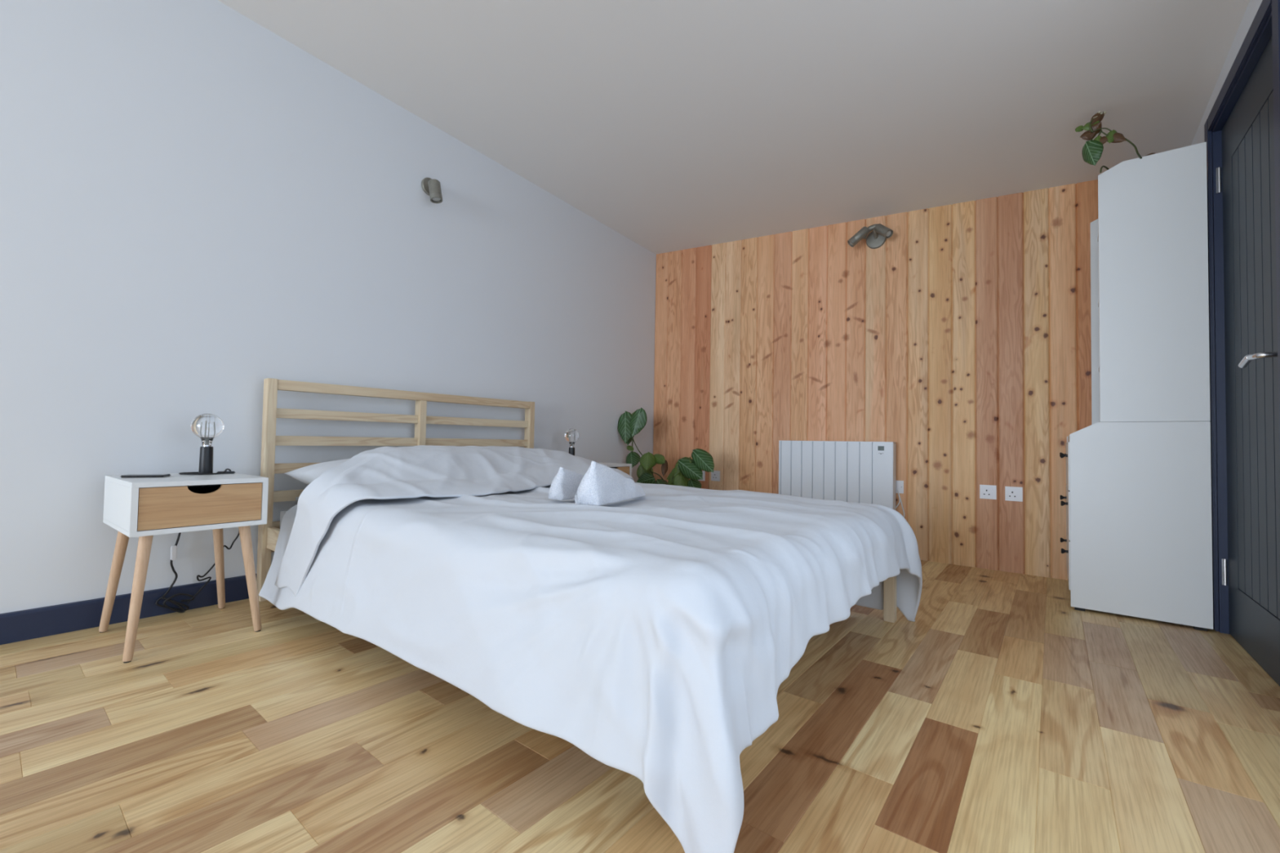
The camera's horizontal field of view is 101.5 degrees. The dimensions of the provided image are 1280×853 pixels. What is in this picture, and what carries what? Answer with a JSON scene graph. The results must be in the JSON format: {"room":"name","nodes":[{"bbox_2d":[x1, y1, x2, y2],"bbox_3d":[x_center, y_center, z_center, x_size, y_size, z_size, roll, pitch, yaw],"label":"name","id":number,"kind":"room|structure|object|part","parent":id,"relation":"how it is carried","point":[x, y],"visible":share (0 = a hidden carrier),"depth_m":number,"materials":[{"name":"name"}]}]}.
{"room":"bedroom","nodes":[
{"label":"bedroom","id":0,"kind":"room"},
{"bbox_2d":[0,0,656,613],"bbox_3d":[-2.755,-0.644,0.997,0.120,2.850,9.345,0,-2,38],"label":"wall","id":1,"kind":"structure","parent":0,"point":[198,208],"depth_m":2.20,"materials":[{"name":"paint"}]},
{"bbox_2d":[0,573,256,644],"bbox_3d":[-2.716,0.632,0.926,0.018,0.098,9.123,0,-2,38],"label":"baseboard","id":2,"kind":"structure","parent":1,"relation":"attached to","point":[41,622],"depth_m":1.88,"materials":[{"name":"blue paint"}]},
{"bbox_2d":[421,177,442,203],"bbox_3d":[-1.121,-1.299,2.862,0.136,0.163,0.099,0,-2,38],"label":"wall spotlight","id":3,"kind":"object","parent":1,"relation":"attached to","point":[431,187],"visible":1,"depth_m":2.82,"materials":[{"name":"grey metal"}]},
{"bbox_3d":[-1.166,-1.332,2.901,0.018,0.096,0.096,0,-2,38],"label":"plate","id":4,"kind":"part","parent":3,"relation":"part of","materials":[{"name":"grey metal"}]},
{"bbox_2d":[0,560,1279,852],"bbox_3d":[-1.422,0.734,-0.070,3.650,0.120,9.475,0,-2,38],"label":"floor","id":5,"kind":"structure","parent":0,"point":[1008,717],"depth_m":1.20,"materials":[{"name":"brown wood"}]},
{"bbox_2d":[98,472,268,663],"bbox_3d":[-1.619,0.452,1.857,0.432,0.547,0.359,0,-2,37],"label":"nightstand","id":6,"kind":"object","parent":5,"relation":"on","point":[144,508],"visible":0.98,"depth_m":1.75,"materials":[{"name":"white wood"}]},
{"bbox_3d":[-1.847,0.527,1.838,0.089,0.385,0.034,1,-2,-8],"label":"leg","id":7,"kind":"part","parent":6,"relation":"part of","materials":[{"name":"brown wood"}]},
{"bbox_3d":[-1.573,0.526,1.634,0.034,0.385,0.089,1,-2,-8],"label":"leg","id":8,"kind":"part","parent":6,"relation":"part of","materials":[{"name":"brown wood"}]},
{"bbox_2d":[120,474,170,477],"bbox_3d":[-1.714,0.171,1.814,0.116,0.008,0.064,2,-2,-24],"label":"phone","id":9,"kind":"object","parent":6,"relation":"on","point":[126,475],"visible":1,"depth_m":1.80,"materials":[{"name":"black glass"}]},
{"bbox_3d":[-1.787,0.263,1.990,0.006,0.134,0.325,0,-2,37],"label":"panel","id":10,"kind":"part","parent":6,"relation":"part of","materials":[{"name":"white wood"}]},
{"bbox_3d":[-1.452,0.261,1.740,0.014,0.130,0.321,0,-2,37],"label":"drawer","id":11,"kind":"part","parent":6,"relation":"part of","materials":[{"name":"brown wood"}]},
{"bbox_2d":[178,413,239,603],"bbox_3d":[-1.682,0.324,2.043,0.166,0.745,0.258,2,-2,-30],"label":"table lamp","id":12,"kind":"object","parent":6,"relation":"on","point":[206,427],"visible":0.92,"depth_m":1.97,"materials":[{"name":"black metal"}]},
{"bbox_2d":[155,532,194,613],"bbox_3d":[-1.803,0.536,2.034,0.037,0.378,0.114,0,-2,38],"label":"power cable","id":13,"kind":"object","parent":12,"relation":"attached to","point":[174,548],"visible":0.96,"depth_m":2.03,"materials":[{"name":"black plastic"}]},
{"bbox_2d":[169,545,177,560],"bbox_3d":[-1.817,0.492,2.036,0.014,0.056,0.018,0,-2,38],"label":"switch","id":14,"kind":"object","parent":13,"relation":"attached to","point":[174,548],"depth_m":2.03,"materials":[{"name":"white plastic"}]},
{"bbox_3d":[-1.643,0.012,1.985,0.097,0.123,0.097,0,-2,38],"label":"bulb","id":15,"kind":"part","parent":12,"relation":"part of","materials":[{"name":"clear glass"}]},
{"bbox_3d":[-1.669,0.537,2.076,0.034,0.385,0.089,1,-2,-8],"label":"leg","id":16,"kind":"part","parent":6,"relation":"part of","materials":[{"name":"brown wood"}]},
{"bbox_3d":[-1.395,0.536,1.871,0.089,0.385,0.034,1,-2,-8],"label":"leg","id":17,"kind":"part","parent":6,"relation":"part of","materials":[{"name":"brown wood"}]},
{"bbox_2d":[256,377,896,622],"bbox_3d":[-0.296,0.286,2.173,2.173,0.942,1.550,0,-2,38],"label":"frame","id":18,"kind":"object","parent":5,"relation":"on","point":[268,534],"visible":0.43,"depth_m":2.43,"materials":[{"name":"brown wood"}]},
{"bbox_3d":[-1.597,0.266,2.236,0.056,0.942,0.035,0,-2,38],"label":"headboard post","id":19,"kind":"part","parent":18,"relation":"part of","materials":[{"name":"brown wood"}]},
{"bbox_3d":[-0.767,0.466,1.583,2.050,0.088,0.022,0,-2,38],"label":"rail","id":20,"kind":"part","parent":18,"relation":"part of","materials":[{"name":"brown wood"}]},
{"bbox_3d":[-1.390,0.314,2.506,0.028,0.046,0.647,0,-2,38],"label":"headboard rail","id":21,"kind":"part","parent":18,"relation":"part of","materials":[{"name":"brown wood"}]},
{"bbox_2d":[280,497,298,528],"bbox_3d":[-0.328,0.417,2.147,2.031,0.193,1.393,0,-2,38],"label":"mattress","id":22,"kind":"object","parent":18,"relation":"on","point":[282,513],"visible":0.02,"depth_m":2.19,"materials":[{"name":"white fabric"}]},
{"bbox_2d":[284,458,349,484],"bbox_3d":[-1.147,0.221,2.377,0.398,0.155,0.700,0,-2,38],"label":"pillow","id":23,"kind":"object","parent":22,"relation":"on","point":[307,474],"visible":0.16,"depth_m":2.17,"materials":[{"name":"white fabric"}]},
{"bbox_2d":[258,444,922,852],"bbox_3d":[-0.199,0.429,2.061,2.125,0.675,1.695,0,-2,38],"label":"duvet","id":24,"kind":"object","parent":22,"relation":"on","point":[656,634],"visible":0.86,"depth_m":1.21,"materials":[{"name":"white fabric"}]},
{"bbox_2d":[547,466,583,500],"bbox_3d":[-0.220,0.206,1.985,0.075,0.117,0.348,0,-2,29],"label":"towel","id":25,"kind":"object","parent":24,"relation":"on","point":[564,486],"visible":0.62,"depth_m":1.85,"materials":[{"name":"fabric"}]},
{"bbox_2d":[573,461,645,506],"bbox_3d":[-0.090,0.189,1.865,0.091,0.144,0.421,0,-2,23],"label":"towel","id":26,"kind":"object","parent":24,"relation":"on","point":[601,485],"visible":1,"depth_m":1.71,"materials":[{"name":"fabric"}]},
{"bbox_3d":[-1.388,0.192,2.509,0.028,0.043,0.647,0,-2,38],"label":"headboard rail","id":27,"kind":"part","parent":18,"relation":"part of","materials":[{"name":"brown wood"}]},
{"bbox_3d":[-1.386,0.071,2.513,0.028,0.043,0.647,0,-2,38],"label":"headboard rail","id":28,"kind":"part","parent":18,"relation":"part of","materials":[{"name":"brown wood"}]},
{"bbox_3d":[-1.384,-0.048,2.516,0.028,0.042,0.647,0,-2,38],"label":"headboard rail","id":29,"kind":"part","parent":18,"relation":"part of","materials":[{"name":"brown wood"}]},
{"bbox_3d":[-1.147,-0.158,2.804,0.044,0.043,1.385,0,-2,38],"label":"rail","id":30,"kind":"part","parent":18,"relation":"part of","materials":[{"name":"brown wood"}]},
{"bbox_3d":[-1.172,0.211,2.773,0.056,0.696,0.035,0,-2,38],"label":"post","id":31,"kind":"part","parent":18,"relation":"part of","materials":[{"name":"brown wood"}]},
{"bbox_3d":[-0.946,0.095,3.070,0.028,0.043,0.702,0,-2,38],"label":"headboard rail","id":32,"kind":"part","parent":18,"relation":"part of","materials":[{"name":"brown wood"}]},
{"bbox_3d":[-0.944,-0.025,3.073,0.028,0.042,0.702,0,-2,38],"label":"headboard rail","id":33,"kind":"part","parent":18,"relation":"part of","materials":[{"name":"brown wood"}]},
{"bbox_3d":[-0.716,0.312,3.350,0.056,0.942,0.035,0,-2,38],"label":"headboard post","id":34,"kind":"part","parent":18,"relation":"part of","materials":[{"name":"brown wood"}]},
{"bbox_3d":[1.002,0.666,2.092,0.040,0.222,0.042,0,-2,38],"label":"leg","id":35,"kind":"part","parent":18,"relation":"part of","materials":[{"name":"brown wood"}]},
{"bbox_2d":[597,462,631,476],"bbox_3d":[-0.338,0.521,3.508,0.423,0.547,0.367,0,-2,38],"label":"nightstand","id":36,"kind":"object","parent":5,"relation":"on","point":[626,468],"visible":0.05,"depth_m":3.48,"materials":[{"name":"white wood"}]},
{"bbox_2d":[564,428,579,455],"bbox_3d":[-0.395,0.306,3.575,0.161,0.578,0.356,1,-2,12],"label":"table lamp","id":37,"kind":"object","parent":36,"relation":"on","point":[571,435],"visible":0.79,"depth_m":3.44,"materials":[{"name":"clear glass"}]},
{"bbox_3d":[-0.450,0.074,3.461,0.097,0.123,0.097,0,-2,38],"label":"bulb","id":38,"kind":"part","parent":37,"relation":"part of","materials":[{"name":"clear glass"}]},
{"bbox_3d":[-0.178,0.329,3.389,0.014,0.130,0.329,0,-2,38],"label":"drawer","id":39,"kind":"part","parent":36,"relation":"part of","materials":[{"name":"brown wood"}]},
{"bbox_2d":[617,407,714,488],"bbox_3d":[0.232,0.333,3.963,0.923,0.967,0.295,0,-2,38],"label":"plant","id":40,"kind":"object","parent":5,"relation":"on","point":[686,472],"visible":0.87,"depth_m":3.95,"materials":[{"name":"green plant"}]},
{"bbox_3d":[0.063,0.341,4.029,0.338,0.612,0.072,0,-2,24],"label":"stem","id":41,"kind":"part","parent":40,"relation":"part of","materials":[{"name":"green plant"}]},
{"bbox_3d":[0.154,0.410,3.950,0.148,0.136,0.019,1,-2,13],"label":"stem","id":42,"kind":"part","parent":40,"relation":"part of","materials":[{"name":"green plant"}]},
{"bbox_2d":[1059,142,1213,631],"bbox_3d":[2.241,-0.155,2.427,0.455,1.924,0.625,0,-2,38],"label":"dresser","id":43,"kind":"object","parent":5,"relation":"on","point":[1139,540],"visible":1,"depth_m":2.15,"materials":[{"name":"white wood"}]},
{"bbox_3d":[2.178,0.366,2.689,0.026,0.025,0.025,0,-2,38],"label":"knob","id":44,"kind":"part","parent":43,"relation":"part of","materials":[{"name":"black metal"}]},
{"bbox_3d":[1.951,0.354,2.403,0.026,0.025,0.025,0,-2,38],"label":"knob","id":45,"kind":"part","parent":43,"relation":"part of","materials":[{"name":"black metal"}]},
{"bbox_3d":[1.955,0.134,2.409,0.026,0.025,0.025,0,-2,38],"label":"knob","id":46,"kind":"part","parent":43,"relation":"part of","materials":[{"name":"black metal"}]},
{"bbox_3d":[1.948,0.572,2.397,0.026,0.025,0.025,0,-2,38],"label":"knob","id":47,"kind":"part","parent":43,"relation":"part of","materials":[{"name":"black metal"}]},
{"bbox_3d":[2.076,0.623,2.525,0.016,0.212,0.583,0,-2,38],"label":"drawer","id":48,"kind":"part","parent":43,"relation":"part of","materials":[{"name":"white wood"}]},
{"bbox_3d":[2.080,0.405,2.531,0.016,0.215,0.583,0,-2,38],"label":"drawer","id":49,"kind":"part","parent":43,"relation":"part of","materials":[{"name":"white wood"}]},
{"bbox_3d":[2.084,0.185,2.538,0.016,0.215,0.583,0,-2,38],"label":"drawer","id":50,"kind":"part","parent":43,"relation":"part of","materials":[{"name":"white wood"}]},
{"bbox_2d":[1075,111,1155,173],"bbox_3d":[2.132,-1.164,2.256,0.506,0.330,0.141,1,-2,-17],"label":"begonias","id":51,"kind":"object","parent":43,"relation":"on","point":[1091,152],"visible":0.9,"depth_m":2.21,"materials":[{"name":"plant"}]},
{"bbox_3d":[1.913,-1.276,2.215,0.014,0.060,0.008,0,-2,38],"label":"stem","id":52,"kind":"part","parent":51,"relation":"part of","materials":[{"name":"plant"}]},
{"bbox_3d":[2.133,-1.097,2.301,0.325,0.061,0.034,1,-2,-14],"label":"stem","id":53,"kind":"part","parent":51,"relation":"part of","materials":[{"name":"green plant"}]},
{"bbox_3d":[2.105,-1.159,2.261,0.240,0.184,0.323,0,-2,38],"label":"stem","id":54,"kind":"part","parent":51,"relation":"part of","materials":[{"name":"green plant"}]},
{"bbox_3d":[2.488,-0.554,2.636,0.323,1.108,0.018,0,-2,38],"label":"hutch panel","id":55,"kind":"part","parent":43,"relation":"part of","materials":[{"name":"white wood"}]},
{"bbox_3d":[2.056,0.383,2.164,0.424,0.803,0.018,0,-2,38],"label":"panel","id":56,"kind":"part","parent":43,"relation":"part of","materials":[{"name":"white wood"}]},
{"bbox_3d":[2.112,-0.574,2.160,0.323,1.108,0.018,0,-2,38],"label":"hutch panel","id":57,"kind":"part","parent":43,"relation":"part of","materials":[{"name":"white wood"}]},
{"bbox_2d":[217,0,1249,254],"bbox_3d":[-1.394,-1.850,-0.016,3.650,0.911,9.525,0,-2,38],"label":"ceiling","id":58,"kind":"structure","parent":0,"point":[672,125],"depth_m":2.35,"materials":[{"name":"paint"}]},
{"bbox_2d":[653,179,1097,580],"bbox_3d":[1.448,-0.424,3.568,3.650,2.700,0.129,0,-2,38],"label":"wall","id":59,"kind":"structure","parent":0,"point":[962,341],"depth_m":3.25,"materials":[{"name":"wood"}]},
{"bbox_2d":[697,471,705,480],"bbox_3d":[0.491,0.396,4.211,0.086,0.086,0.012,0,-2,38],"label":"wall socket","id":60,"kind":"object","parent":59,"relation":"attached to","point":[704,472],"visible":0.23,"depth_m":4.19,"materials":[{"name":"white plastic"}]},
{"bbox_2d":[711,471,719,481],"bbox_3d":[0.598,0.390,4.127,0.086,0.086,0.012,0,-2,38],"label":"wall socket","id":61,"kind":"object","parent":59,"relation":"attached to","point":[715,476],"visible":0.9,"depth_m":4.12,"materials":[{"name":"white plastic"}]},
{"bbox_2d":[778,440,904,517],"bbox_3d":[1.324,0.390,3.494,0.801,0.583,0.105,0,-2,38],"label":"radiator","id":62,"kind":"object","parent":59,"relation":"attached to","point":[854,472],"visible":0.75,"depth_m":3.44,"materials":[{"name":"white metal"}]},
{"bbox_3d":[1.621,0.462,3.291,0.035,0.123,0.024,2,-2,-29],"label":"power cord","id":63,"kind":"part","parent":62,"relation":"part of","materials":[{"name":"white plastic"}]},
{"bbox_3d":[1.623,0.522,3.288,0.076,0.204,0.031,0,-2,22],"label":"power cord","id":64,"kind":"part","parent":62,"relation":"part of","materials":[{"name":"white plastic"}]},
{"bbox_2d":[847,223,893,248],"bbox_3d":[1.502,-1.242,3.388,0.276,0.143,0.156,0,-2,38],"label":"spotlight","id":65,"kind":"object","parent":59,"relation":"attached to","point":[880,233],"visible":1,"depth_m":3.39,"materials":[{"name":"grey metal"}]},
{"bbox_3d":[1.522,-1.272,3.398,0.164,0.081,0.041,0,-2,38],"label":"arm","id":66,"kind":"part","parent":65,"relation":"part of","materials":[{"name":"grey metal"}]},
{"bbox_3d":[1.552,-1.232,3.435,0.126,0.126,0.020,0,-2,38],"label":"plate","id":67,"kind":"part","parent":65,"relation":"part of","materials":[{"name":"grey metal"}]},
{"bbox_2d":[895,480,903,493],"bbox_3d":[1.628,0.382,3.312,0.086,0.086,0.013,0,-2,38],"label":"switch","id":68,"kind":"object","parent":59,"relation":"attached to","point":[900,484],"visible":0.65,"depth_m":3.30,"materials":[{"name":"white plastic"}]},
{"bbox_2d":[979,484,996,499],"bbox_3d":[2.007,0.378,3.013,0.086,0.086,0.012,0,-2,38],"label":"wall socket","id":69,"kind":"object","parent":59,"relation":"attached to","point":[986,491],"visible":1,"depth_m":3.01,"materials":[{"name":"white plastic"}]},
{"bbox_2d":[1004,486,1022,502],"bbox_3d":[2.102,0.379,2.938,0.086,0.086,0.012,0,-2,38],"label":"wall socket","id":70,"kind":"object","parent":59,"relation":"attached to","point":[1011,493],"visible":1,"depth_m":2.94,"materials":[{"name":"white plastic"}]},
{"bbox_2d":[1191,0,1262,145],"bbox_3d":[-0.126,-0.658,-1.082,0.140,2.850,9.345,0,-2,38],"label":"wall","id":71,"kind":"structure","parent":0,"point":[1253,6],"depth_m":1.87,"materials":[{"name":"paint"}]},
{"bbox_2d":[1204,0,1279,634],"bbox_3d":[2.069,-0.233,1.709,0.151,2.033,0.896,0,-2,38],"label":"trim","id":72,"kind":"structure","parent":71,"relation":"attached to","point":[1265,24],"depth_m":2.03,"materials":[{"name":"blue paint"}]},
{"bbox_2d":[1215,36,1279,686],"bbox_3d":[2.029,-0.199,1.744,0.107,1.957,0.759,0,-2,38],"label":"door","id":73,"kind":"structure","parent":71,"relation":"in","point":[1248,180],"depth_m":1.75,"materials":[{"name":"grey paint"}]},
{"bbox_3d":[1.860,-0.206,1.562,0.067,0.052,0.164,0,-2,38],"label":"handle","id":74,"kind":"part","parent":73,"relation":"part of","materials":[{"name":"metal"}]}
]}

